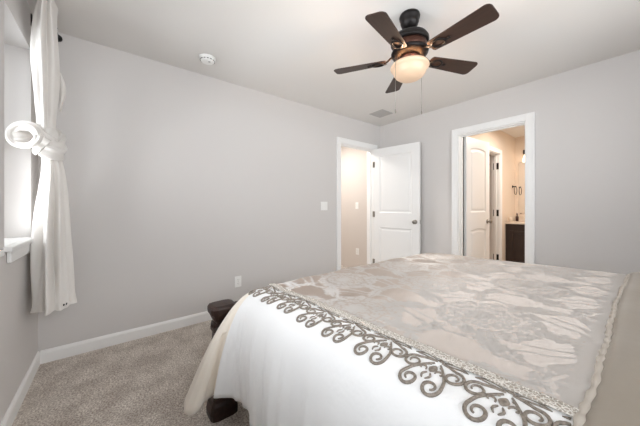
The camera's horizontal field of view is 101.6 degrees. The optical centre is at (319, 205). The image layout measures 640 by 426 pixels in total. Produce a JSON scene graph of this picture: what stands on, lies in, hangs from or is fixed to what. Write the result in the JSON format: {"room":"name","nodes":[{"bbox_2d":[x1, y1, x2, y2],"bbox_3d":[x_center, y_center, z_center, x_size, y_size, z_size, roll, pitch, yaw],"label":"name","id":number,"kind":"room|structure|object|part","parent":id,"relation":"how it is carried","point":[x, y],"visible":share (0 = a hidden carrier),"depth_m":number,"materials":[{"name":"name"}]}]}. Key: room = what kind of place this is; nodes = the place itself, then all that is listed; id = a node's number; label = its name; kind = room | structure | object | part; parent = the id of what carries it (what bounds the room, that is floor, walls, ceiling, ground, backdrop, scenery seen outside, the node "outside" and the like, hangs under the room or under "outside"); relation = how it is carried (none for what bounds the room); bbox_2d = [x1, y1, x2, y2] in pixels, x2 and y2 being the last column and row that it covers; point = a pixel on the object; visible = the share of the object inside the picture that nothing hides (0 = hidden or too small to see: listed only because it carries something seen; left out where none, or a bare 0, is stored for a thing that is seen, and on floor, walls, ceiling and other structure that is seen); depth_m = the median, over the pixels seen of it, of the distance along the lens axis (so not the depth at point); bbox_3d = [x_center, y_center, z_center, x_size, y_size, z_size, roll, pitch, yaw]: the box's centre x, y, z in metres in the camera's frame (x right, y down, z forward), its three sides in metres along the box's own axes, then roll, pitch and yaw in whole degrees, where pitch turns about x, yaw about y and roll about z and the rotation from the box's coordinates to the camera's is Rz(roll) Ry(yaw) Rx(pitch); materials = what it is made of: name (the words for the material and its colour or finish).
{"room":"bedroom","nodes":[
{"label":"bedroom","id":0,"kind":"room"},
{"bbox_2d":[0,0,37,422],"bbox_3d":[-0.994,-0.076,0.445,0.150,2.440,3.550,0,0,-38],"label":"wall","id":1,"kind":"structure","parent":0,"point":[18,166],"depth_m":1.66,"materials":[{"name":"grey paint"}]},
{"bbox_2d":[0,250,4,256],"bbox_3d":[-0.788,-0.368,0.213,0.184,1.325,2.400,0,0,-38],"label":"window sill","id":2,"kind":"structure","parent":1,"relation":"attached to","point":[2,252],"depth_m":1.18,"materials":[{"name":"white paint"}]},
{"bbox_2d":[3,237,32,262],"bbox_3d":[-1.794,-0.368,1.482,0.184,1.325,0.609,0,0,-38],"label":"window sill","id":3,"kind":"structure","parent":1,"relation":"attached to","point":[17,247],"depth_m":1.46,"materials":[{"name":"white paint"}]},
{"bbox_3d":[-1.779,0.218,1.494,0.148,0.026,0.609,0,0,-38],"label":"sill","id":4,"kind":"part","parent":3,"relation":"part of","materials":[{"name":"white paint"}]},
{"bbox_2d":[0,351,39,425],"bbox_3d":[-0.930,1.097,0.496,0.014,0.094,3.550,0,0,-38],"label":"baseboard","id":5,"kind":"structure","parent":1,"relation":"attached to","point":[10,415],"depth_m":1.50,"materials":[{"name":"white paint"}]},
{"bbox_2d":[31,14,62,41],"bbox_3d":[-1.679,-1.228,1.539,0.134,0.080,0.927,0,0,-38],"label":"curtain rod","id":6,"kind":"object","parent":1,"relation":"attached to","point":[60,39],"visible":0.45,"depth_m":1.90,"materials":[{"name":"black metal"}]},
{"bbox_2d":[5,0,76,315],"bbox_3d":[-1.742,-0.307,1.688,0.272,1.947,0.437,0,0,-7],"label":"curtain","id":7,"kind":"object","parent":6,"relation":"hanging from","point":[51,251],"visible":1,"depth_m":1.66,"materials":[{"name":"white fabric"}]},
{"bbox_3d":[-1.718,-0.878,1.622,0.119,0.805,0.381,0,0,-38],"label":"panel","id":8,"kind":"part","parent":7,"relation":"part of","materials":[{"name":"white fabric"}]},
{"bbox_3d":[-1.753,0.130,1.728,0.213,1.072,0.374,0,0,-38],"label":"panel","id":9,"kind":"part","parent":7,"relation":"part of","materials":[{"name":"white fabric"}]},
{"bbox_2d":[12,265,349,425],"bbox_3d":[1.112,1.194,3.101,6.750,0.100,5.400,0,0,-38],"label":"floor","id":10,"kind":"structure","parent":0,"point":[146,381],"depth_m":1.64,"materials":[{"name":"carpet"}]},
{"bbox_2d":[206,299,237,422],"bbox_3d":[0.937,0.549,1.229,2.192,1.190,2.342,0,0,-38],"label":"bed","id":11,"kind":"object","parent":10,"relation":"on","point":[217,409],"visible":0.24,"depth_m":1.41,"materials":[{"name":"brown wood"}]},
{"bbox_3d":[0.971,0.711,1.185,1.880,0.414,2.030,0,0,-38],"label":"mattress","id":12,"kind":"object","parent":11,"relation":"on","visible":0},
{"bbox_2d":[184,253,629,425],"bbox_3d":[0.635,0.714,1.461,2.346,0.658,1.484,0,0,-38],"label":"comforter","id":13,"kind":"object","parent":12,"relation":"on","point":[424,339],"visible":0.99,"depth_m":0.90,"materials":[{"name":"white fabric"}]},
{"bbox_3d":[0.110,0.424,0.992,0.033,0.051,1.265,0,0,-38],"label":"braid trim","id":14,"kind":"part","parent":13,"relation":"part of","materials":[{"name":"grey fabric"}]},
{"bbox_3d":[0.784,0.469,1.546,1.745,0.149,1.288,0,0,-38],"label":"damask panel","id":15,"kind":"part","parent":13,"relation":"part of","materials":[{"name":"beige fabric"}]},
{"bbox_2d":[583,272,639,425],"bbox_3d":[1.338,0.623,0.702,2.035,0.489,0.798,0,0,-38],"label":"sheet","id":16,"kind":"object","parent":12,"relation":"on","point":[616,402],"visible":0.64,"depth_m":0.60,"materials":[{"name":"brown fabric"}]},
{"bbox_2d":[505,216,524,262],"bbox_3d":[3.888,0.669,4.266,0.587,0.950,1.316,0,0,-38],"label":"bathroom vanity","id":17,"kind":"object","parent":10,"relation":"on","point":[515,230],"visible":0.09,"depth_m":4.51,"materials":[{"name":"brown wood"}]},
{"bbox_2d":[505,221,524,224],"bbox_3d":[3.899,0.301,4.274,0.560,0.034,1.316,0,0,-38],"label":"countertop","id":18,"kind":"structure","parent":17,"relation":"on","point":[514,222],"depth_m":4.52,"materials":[{"name":"beige stone"}]},
{"bbox_3d":[3.436,0.719,4.427,0.019,0.570,0.380,0,0,-38],"label":"door","id":19,"kind":"part","parent":17,"relation":"part of","materials":[{"name":"brown wood"}]},
{"bbox_2d":[38,32,379,351],"bbox_3d":[-0.575,-0.076,3.117,4.124,2.440,0.120,0,0,-38],"label":"wall","id":20,"kind":"structure","parent":0,"point":[182,184],"depth_m":2.45,"materials":[{"name":"grey paint"}]},
{"bbox_2d":[40,311,211,363],"bbox_3d":[-0.894,1.097,2.779,2.876,0.094,0.014,0,0,-38],"label":"baseboard","id":21,"kind":"structure","parent":20,"relation":"attached to","point":[72,349],"depth_m":2.16,"materials":[{"name":"white paint"}]},
{"bbox_2d":[235,276,240,286],"bbox_3d":[-0.877,0.812,2.796,0.072,0.116,0.009,0,0,-38],"label":"wall outlet","id":22,"kind":"object","parent":20,"relation":"attached to","point":[237,278],"visible":1,"depth_m":2.79,"materials":[{"name":"white plastic"}]},
{"bbox_2d":[321,202,326,209],"bbox_3d":[0.058,0.003,3.534,0.116,0.116,0.012,0,0,-38],"label":"light switch","id":23,"kind":"object","parent":20,"relation":"attached to","point":[323,204],"visible":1,"depth_m":3.53,"materials":[{"name":"white plastic"}]},
{"bbox_2d":[337,137,376,269],"bbox_3d":[0.534,0.086,3.996,0.865,2.115,0.166,0,0,-38],"label":"door frame","id":24,"kind":"structure","parent":20,"relation":"attached to","point":[341,142],"depth_m":4.06,"materials":[{"name":"white paint"}]},
{"bbox_2d":[27,0,639,137],"bbox_3d":[1.112,-1.346,3.101,6.750,0.100,5.400,0,0,-38],"label":"ceiling","id":25,"kind":"structure","parent":0,"point":[292,50],"depth_m":2.05,"materials":[{"name":"white paint"}]},
{"bbox_2d":[199,53,215,64],"bbox_3d":[-0.986,-1.274,2.288,0.136,0.043,0.136,0,0,-38],"label":"smoke detector","id":26,"kind":"object","parent":25,"relation":"attached to","point":[207,59],"visible":1,"depth_m":2.26,"materials":[{"name":"white plastic"}]},
{"bbox_2d":[370,109,392,117],"bbox_3d":[0.856,-1.291,3.659,0.230,0.010,0.230,0,0,-38],"label":"ceiling vent","id":27,"kind":"object","parent":25,"relation":"in","point":[381,113],"visible":1,"depth_m":3.65,"materials":[{"name":"grey metal"}]},
{"bbox_2d":[334,4,498,113],"bbox_3d":[0.619,-0.952,1.749,1.024,0.686,1.003,0,0,-38],"label":"ceiling fan","id":28,"kind":"object","parent":25,"relation":"hanging from","point":[410,45],"visible":1,"depth_m":1.68,"materials":[{"name":"brown wood"}]},
{"bbox_3d":[0.290,-1.004,1.897,0.373,0.006,0.126,0,12,21],"label":"fan blade","id":29,"kind":"part","parent":28,"relation":"part of","materials":[{"name":"brown wood"}]},
{"bbox_3d":[0.397,-1.004,1.510,0.126,0.006,0.373,15,9,38],"label":"fan blade","id":30,"kind":"part","parent":28,"relation":"part of","materials":[{"name":"brown wood"}]},
{"bbox_3d":[0.625,-1.004,2.118,0.126,0.006,0.373,-12,-1,3],"label":"fan blade","id":31,"kind":"part","parent":28,"relation":"part of","materials":[{"name":"brown wood"}]},
{"bbox_3d":[0.495,-0.782,1.712,0.010,0.352,0.010,0,0,-38],"label":"pull chain","id":32,"kind":"part","parent":28,"relation":"part of","materials":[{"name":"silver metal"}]},
{"bbox_3d":[0.610,-0.905,1.777,0.252,0.105,0.252,0,0,-38],"label":"lamp shade","id":33,"kind":"part","parent":28,"relation":"part of","materials":[{"name":"white glass"}]},
{"bbox_3d":[0.720,-0.805,1.848,0.010,0.317,0.010,0,0,-38],"label":"pull chain","id":34,"kind":"part","parent":28,"relation":"part of","materials":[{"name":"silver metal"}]},
{"bbox_3d":[0.939,-1.004,1.867,0.373,0.006,0.126,0,-12,-15],"label":"fan blade","id":35,"kind":"part","parent":28,"relation":"part of","materials":[{"name":"brown wood"}]},
{"bbox_3d":[0.798,-1.004,1.492,0.126,0.006,0.373,14,-8,-33],"label":"fan blade","id":36,"kind":"part","parent":28,"relation":"part of","materials":[{"name":"brown wood"}]},
{"bbox_2d":[341,50,639,274],"bbox_3d":[1.606,-0.076,3.588,0.120,2.440,5.250,0,0,-38],"label":"wall","id":37,"kind":"structure","parent":0,"point":[587,118],"depth_m":2.53,"materials":[{"name":"grey paint"}]},
{"bbox_2d":[373,142,420,262],"bbox_3d":[1.122,0.121,3.895,0.748,2.022,0.149,0,0,43],"label":"door","id":38,"kind":"structure","parent":37,"relation":"in","point":[396,169],"depth_m":3.87,"materials":[{"name":"white paint"}]},
{"bbox_2d":[463,137,491,258],"bbox_3d":[2.103,0.127,3.512,0.654,2.033,0.149,0,0,-33],"label":"door","id":39,"kind":"structure","parent":37,"relation":"in","point":[476,221],"depth_m":3.48,"materials":[{"name":"white paint"}]},
{"bbox_2d":[452,112,534,263],"bbox_3d":[2.014,0.086,3.071,0.166,2.115,0.843,0,0,-38],"label":"door frame","id":40,"kind":"structure","parent":37,"relation":"attached to","point":[528,119],"depth_m":2.95,"materials":[{"name":"white paint"}]},
{"bbox_2d":[467,130,514,260],"bbox_3d":[2.756,-0.076,4.282,2.546,2.440,0.110,0,0,-38],"label":"wall","id":41,"kind":"structure","parent":0,"point":[499,139],"depth_m":4.64,"materials":[{"name":"beige paint"}]},
{"bbox_2d":[489,156,498,259],"bbox_3d":[3.236,0.132,4.729,0.189,2.000,0.686,0,0,42],"label":"door","id":42,"kind":"structure","parent":41,"relation":"in","point":[497,164],"depth_m":4.57,"materials":[{"name":"white paint"}]},
{"bbox_3d":[3.234,0.132,4.762,0.640,2.000,0.035,0,0,-38],"label":"panel","id":43,"kind":"part","parent":42,"relation":"part of","materials":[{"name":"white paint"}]},
{"bbox_2d":[489,146,501,259],"bbox_3d":[2.755,0.097,4.281,0.820,2.095,0.156,0,0,-38],"label":"door frame","id":44,"kind":"structure","parent":41,"relation":"attached to","point":[496,154],"depth_m":4.47,"materials":[{"name":"white paint"}]},
{"bbox_2d":[515,136,524,215],"bbox_3d":[4.277,-0.076,4.332,0.100,2.440,1.700,0,0,-38],"label":"wall","id":45,"kind":"structure","parent":0,"point":[519,141],"depth_m":4.93,"materials":[{"name":"beige paint"}]},
{"bbox_2d":[515,216,524,220],"bbox_3d":[4.112,0.239,4.443,0.017,0.090,1.316,0,0,-38],"label":"backsplash","id":46,"kind":"structure","parent":45,"relation":"attached to","point":[521,218],"depth_m":4.87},
{"bbox_2d":[519,162,524,213],"bbox_3d":[4.115,-0.336,4.445,0.011,0.999,1.200,0,0,-38],"label":"bathroom mirror","id":47,"kind":"object","parent":45,"relation":"attached to","point":[521,164],"visible":0.11,"depth_m":4.88,"materials":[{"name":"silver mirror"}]}
]}

